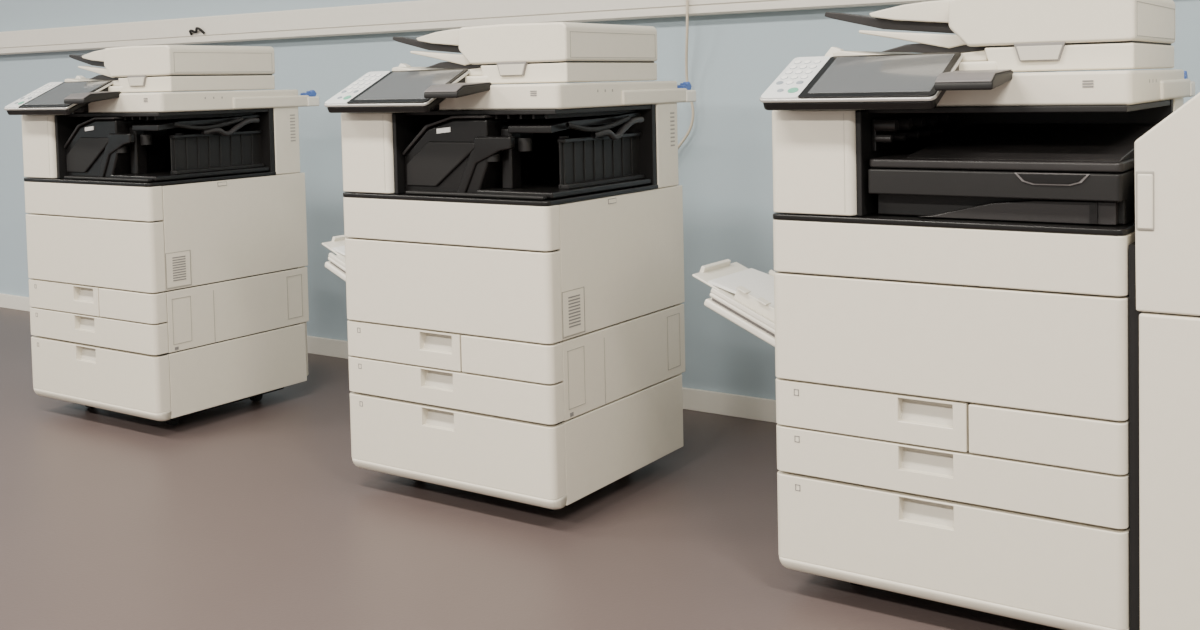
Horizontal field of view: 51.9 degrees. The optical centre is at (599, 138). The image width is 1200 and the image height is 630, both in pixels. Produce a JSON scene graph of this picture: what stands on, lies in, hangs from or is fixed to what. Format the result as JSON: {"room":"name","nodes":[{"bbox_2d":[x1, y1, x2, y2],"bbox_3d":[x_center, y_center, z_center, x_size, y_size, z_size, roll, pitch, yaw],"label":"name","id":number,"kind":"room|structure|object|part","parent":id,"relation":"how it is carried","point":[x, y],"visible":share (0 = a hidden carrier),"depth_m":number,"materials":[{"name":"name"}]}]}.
{"room":"print shop","nodes":[
{"label":"print shop","id":0,"kind":"room"},
{"bbox_2d":[0,307,1062,629],"bbox_3d":[-2.533,0.986,1.621,12.000,0.050,6.751,0,3,34],"label":"floor","id":1,"kind":"structure","parent":0,"point":[247,514],"depth_m":2.67,"materials":[{"name":"plastic"}]},
{"bbox_2d":[4,45,319,425],"bbox_3d":[-1.462,0.275,3.923,0.918,1.114,0.706,0,3,34],"label":"photocopier","id":2,"kind":"object","parent":1,"relation":"on","point":[167,254],"visible":1,"depth_m":3.63,"materials":[{"name":"plastic"}]},
{"bbox_3d":[-1.721,-0.134,3.754,0.075,0.004,0.172,0,29,34],"label":"keypad plate","id":3,"kind":"part","parent":2,"relation":"part of","materials":[{"name":"white plastic"}]},
{"bbox_3d":[-1.615,-0.118,3.691,0.320,0.017,0.172,0,29,34],"label":"panel","id":4,"kind":"part","parent":2,"relation":"part of","materials":[{"name":"black plastic"}]},
{"bbox_3d":[-1.596,0.473,3.705,0.364,0.084,0.045,0,3,34],"label":"drawer","id":5,"kind":"part","parent":2,"relation":"part of","materials":[{"name":"plastic"}]},
{"bbox_2d":[69,49,114,77],"bbox_3d":[-1.457,-0.235,3.872,0.292,0.088,0.312,0,3,34],"label":"tray","id":6,"kind":"object","parent":2,"relation":"on","point":[96,58],"depth_m":3.74,"materials":[{"name":"plastic"}]},
{"bbox_3d":[-1.450,-0.022,3.697,0.253,0.092,0.185,0,3,34],"label":"stapler lid","id":7,"kind":"part","parent":2,"relation":"part of","materials":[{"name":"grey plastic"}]},
{"bbox_3d":[-1.493,0.330,3.626,0.620,0.197,0.045,0,3,34],"label":"door","id":8,"kind":"part","parent":2,"relation":"part of","materials":[{"name":"plastic"}]},
{"bbox_3d":[-1.488,0.561,3.637,0.620,0.084,0.045,0,3,34],"label":"drawer","id":9,"kind":"part","parent":2,"relation":"part of","materials":[{"name":"plastic"}]},
{"bbox_3d":[-1.485,0.688,3.643,0.620,0.158,0.045,0,3,34],"label":"drawer","id":10,"kind":"part","parent":2,"relation":"part of","materials":[{"name":"plastic"}]},
{"bbox_3d":[-1.338,0.475,3.530,0.253,0.084,0.045,0,3,34],"label":"drawer panel","id":11,"kind":"part","parent":2,"relation":"part of","materials":[{"name":"plastic"}]},
{"bbox_3d":[-1.342,0.034,3.588,0.030,0.140,0.040,0,3,34],"label":"arm post","id":12,"kind":"part","parent":2,"relation":"part of","materials":[{"name":"black plastic"}]},
{"bbox_2d":[165,250,191,288],"bbox_3d":[-1.198,0.371,3.509,0.001,0.101,0.084,0,3,34],"label":"vent","id":13,"kind":"object","parent":2,"relation":"attached to","point":[178,263],"depth_m":3.51,"materials":[{"name":"white plastic"}]},
{"bbox_3d":[-1.195,-0.050,3.671,0.120,0.036,0.370,0,3,34],"label":"output arm","id":14,"kind":"part","parent":2,"relation":"part of","materials":[{"name":"black plastic"}]},
{"bbox_3d":[-1.138,-0.014,3.664,0.022,0.009,0.320,0,3,34],"label":"fin rail","id":15,"kind":"part","parent":2,"relation":"part of","materials":[{"name":"black plastic"}]},
{"bbox_3d":[-1.133,0.088,3.667,0.028,0.010,0.320,0,3,34],"label":"fin rail","id":16,"kind":"part","parent":2,"relation":"part of","materials":[{"name":"black plastic"}]},
{"bbox_3d":[-1.337,0.782,3.859,0.525,0.032,0.440,0,3,34],"label":"frame","id":17,"kind":"part","parent":2,"relation":"part of","materials":[{"name":"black plastic"}]},
{"bbox_2d":[233,95,308,108],"bbox_3d":[-1.029,-0.113,3.803,0.066,0.036,0.300,0,3,34],"label":"shelf","id":18,"kind":"object","parent":2,"relation":"attached to","point":[239,101],"depth_m":3.78,"materials":[{"name":"plastic"}]},
{"bbox_2d":[307,96,319,106],"bbox_3d":[-0.923,-0.119,3.929,0.036,0.031,0.052,0,3,34],"label":"clip","id":19,"kind":"object","parent":2,"relation":"on","point":[311,100],"depth_m":3.92,"materials":[{"name":"plastic"}]},
{"bbox_2d":[322,22,695,510],"bbox_3d":[-0.322,0.285,3.128,0.918,1.114,0.706,0,3,34],"label":"photocopier","id":20,"kind":"object","parent":1,"relation":"on","point":[510,258],"visible":1,"depth_m":2.83,"materials":[{"name":"plastic"}]},
{"bbox_3d":[-0.581,-0.123,2.959,0.075,0.004,0.172,0,29,34],"label":"keypad plate","id":21,"kind":"part","parent":20,"relation":"part of","materials":[{"name":"plastic"}]},
{"bbox_3d":[-0.474,-0.107,2.896,0.320,0.017,0.172,0,29,34],"label":"panel","id":22,"kind":"part","parent":20,"relation":"part of","materials":[{"name":"black plastic"}]},
{"bbox_3d":[-0.455,0.483,2.910,0.364,0.084,0.045,0,3,34],"label":"drawer","id":23,"kind":"part","parent":20,"relation":"part of","materials":[{"name":"plastic"}]},
{"bbox_2d":[393,29,469,64],"bbox_3d":[-0.316,-0.225,3.077,0.292,0.088,0.312,0,3,34],"label":"tray","id":24,"kind":"object","parent":20,"relation":"on","point":[447,40],"depth_m":2.94,"materials":[{"name":"plastic"}]},
{"bbox_3d":[-0.310,-0.011,2.902,0.253,0.092,0.185,0,3,34],"label":"stapler lid","id":25,"kind":"part","parent":20,"relation":"part of","materials":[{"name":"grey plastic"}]},
{"bbox_3d":[-0.352,0.340,2.832,0.620,0.197,0.045,0,3,34],"label":"door","id":26,"kind":"part","parent":20,"relation":"part of","materials":[{"name":"plastic"}]},
{"bbox_3d":[-0.347,0.571,2.842,0.620,0.084,0.045,0,3,34],"label":"drawer","id":27,"kind":"part","parent":20,"relation":"part of","materials":[{"name":"plastic"}]},
{"bbox_3d":[-0.344,0.699,2.848,0.620,0.158,0.045,0,3,34],"label":"drawer","id":28,"kind":"part","parent":20,"relation":"part of","materials":[{"name":"plastic"}]},
{"bbox_3d":[-0.201,0.044,2.793,0.030,0.140,0.040,0,3,34],"label":"arm post","id":29,"kind":"part","parent":20,"relation":"part of","materials":[{"name":"black plastic"}]},
{"bbox_3d":[-0.197,0.485,2.735,0.253,0.084,0.045,0,3,34],"label":"drawer panel","id":30,"kind":"part","parent":20,"relation":"part of","materials":[{"name":"plastic"}]},
{"bbox_2d":[562,287,584,337],"bbox_3d":[-0.058,0.381,2.714,0.001,0.101,0.084,0,3,34],"label":"vent","id":31,"kind":"object","parent":20,"relation":"attached to","point":[573,298],"depth_m":2.71,"materials":[{"name":"white plastic"}]},
{"bbox_3d":[-0.054,-0.040,2.876,0.120,0.036,0.370,0,3,34],"label":"output arm","id":32,"kind":"part","parent":20,"relation":"part of","materials":[{"name":"black plastic"}]},
{"bbox_3d":[0.003,-0.004,2.870,0.022,0.009,0.320,0,3,34],"label":"fin rail","id":33,"kind":"part","parent":20,"relation":"part of","materials":[{"name":"black plastic"}]},
{"bbox_3d":[0.008,0.099,2.873,0.028,0.010,0.320,0,3,34],"label":"fin rail","id":34,"kind":"part","parent":20,"relation":"part of","materials":[{"name":"black plastic"}]},
{"bbox_2d":[621,88,686,105],"bbox_3d":[0.112,-0.103,3.008,0.066,0.036,0.300,0,3,34],"label":"shelf","id":35,"kind":"object","parent":20,"relation":"attached to","point":[629,96],"depth_m":2.98,"materials":[{"name":"plastic"}]},
{"bbox_2d":[686,90,695,101],"bbox_3d":[0.217,-0.109,3.134,0.036,0.031,0.052,0,3,34],"label":"clip","id":36,"kind":"object","parent":20,"relation":"on","point":[690,94],"depth_m":3.12,"materials":[{"name":"plastic"}]},
{"bbox_2d":[692,0,1194,629],"bbox_3d":[0.621,0.294,2.447,0.918,1.114,0.706,0,3,34],"label":"photocopier","id":37,"kind":"object","parent":1,"relation":"on","point":[944,312],"visible":0.93,"depth_m":2.13,"materials":[{"name":"plastic"}]},
{"bbox_3d":[0.362,-0.114,2.278,0.075,0.004,0.172,0,29,34],"label":"keypad plate","id":38,"kind":"part","parent":37,"relation":"part of","materials":[{"name":"plastic"}]},
{"bbox_3d":[0.469,-0.098,2.215,0.320,0.017,0.172,0,29,34],"label":"panel","id":39,"kind":"part","parent":37,"relation":"part of","materials":[{"name":"black plastic"}]},
{"bbox_3d":[0.488,0.493,2.229,0.364,0.084,0.045,0,3,34],"label":"drawer","id":40,"kind":"part","parent":37,"relation":"part of","materials":[{"name":"plastic"}]},
{"bbox_2d":[825,0,965,47],"bbox_3d":[0.626,-0.215,2.396,0.292,0.088,0.312,0,3,34],"label":"tray","id":41,"kind":"object","parent":37,"relation":"on","point":[928,16],"depth_m":2.25,"materials":[{"name":"plastic"}]},
{"bbox_3d":[0.591,0.350,2.151,0.620,0.197,0.045,0,3,34],"label":"door","id":42,"kind":"part","parent":37,"relation":"part of","materials":[{"name":"plastic"}]},
{"bbox_3d":[0.596,0.581,2.161,0.620,0.084,0.045,0,3,34],"label":"drawer","id":43,"kind":"part","parent":37,"relation":"part of","materials":[{"name":"plastic"}]},
{"bbox_3d":[0.599,0.708,2.167,0.620,0.158,0.045,0,3,34],"label":"drawer","id":44,"kind":"part","parent":37,"relation":"part of","materials":[{"name":"plastic"}]},
{"bbox_2d":[870,124,1156,172],"bbox_3d":[0.772,0.011,2.257,0.427,0.062,0.422,0,3,34],"label":"tray","id":45,"kind":"object","parent":37,"relation":"on","point":[894,148],"depth_m":2.20,"materials":[{"name":"grey plastic"}]},
{"bbox_3d":[0.746,0.495,2.054,0.253,0.084,0.045,0,3,34],"label":"drawer panel","id":46,"kind":"part","parent":37,"relation":"part of","materials":[{"name":"plastic"}]},
{"bbox_2d":[1159,79,1190,100],"bbox_3d":[1.054,-0.093,2.327,0.066,0.036,0.300,0,3,34],"label":"shelf","id":47,"kind":"object","parent":37,"relation":"attached to","point":[1169,89],"depth_m":2.28,"materials":[{"name":"plastic"}]},
{"bbox_2d":[1189,81,1194,96],"bbox_3d":[1.160,-0.099,2.453,0.036,0.031,0.052,0,3,34],"label":"clip","id":48,"kind":"object","parent":37,"relation":"on","point":[1191,83],"depth_m":2.43,"materials":[{"name":"plastic"}]},
{"bbox_2d":[1129,92,1199,629],"bbox_3d":[1.216,0.362,2.038,0.538,0.990,0.564,0,3,34],"label":"finisher","id":49,"kind":"object","parent":1,"relation":"on","point":[1164,255],"visible":1,"depth_m":1.93,"materials":[{"name":"plastic"}]},
{"bbox_2d":[0,0,1199,399],"bbox_3d":[-0.705,-0.554,4.311,12.000,2.700,0.100,0,3,34],"label":"wall","id":50,"kind":"structure","parent":0,"point":[725,161],"depth_m":3.65,"materials":[{"name":"paint"}]},
{"bbox_2d":[0,0,768,47],"bbox_3d":[-0.757,-0.427,4.236,12.000,0.069,0.006,0,3,34],"label":"cover","id":51,"kind":"object","parent":50,"relation":"attached to","point":[433,10],"visible":1,"depth_m":4.36,"materials":[{"name":"white plastic"}]},
{"bbox_2d":[189,27,204,34],"bbox_3d":[-1.559,-0.416,4.764,0.087,0.030,0.023,0,3,34],"label":"cable","id":52,"kind":"object","parent":51,"relation":"attached to","point":[196,28],"visible":1,"depth_m":4.75,"materials":[{"name":"black plastic"}]},
{"bbox_2d":[678,0,693,148],"bbox_3d":[0.196,-0.151,3.615,0.182,0.603,0.054,0,3,34],"label":"power cable","id":53,"kind":"object","parent":51,"relation":"attached to","point":[687,3],"visible":0.74,"depth_m":3.58,"materials":[{"name":"white plastic"}]},
{"bbox_2d":[0,293,775,422],"bbox_3d":[-0.707,0.765,4.324,12.000,0.063,0.012,0,3,34],"label":"baseboard","id":54,"kind":"structure","parent":50,"relation":"attached to","point":[763,409],"depth_m":3.63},
{"bbox_2d":[0,0,936,54],"bbox_3d":[-0.755,-0.379,4.238,12.000,0.022,0.006,0,3,34],"label":"wall trim","id":55,"kind":"structure","parent":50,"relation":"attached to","point":[786,4],"depth_m":3.97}
]}

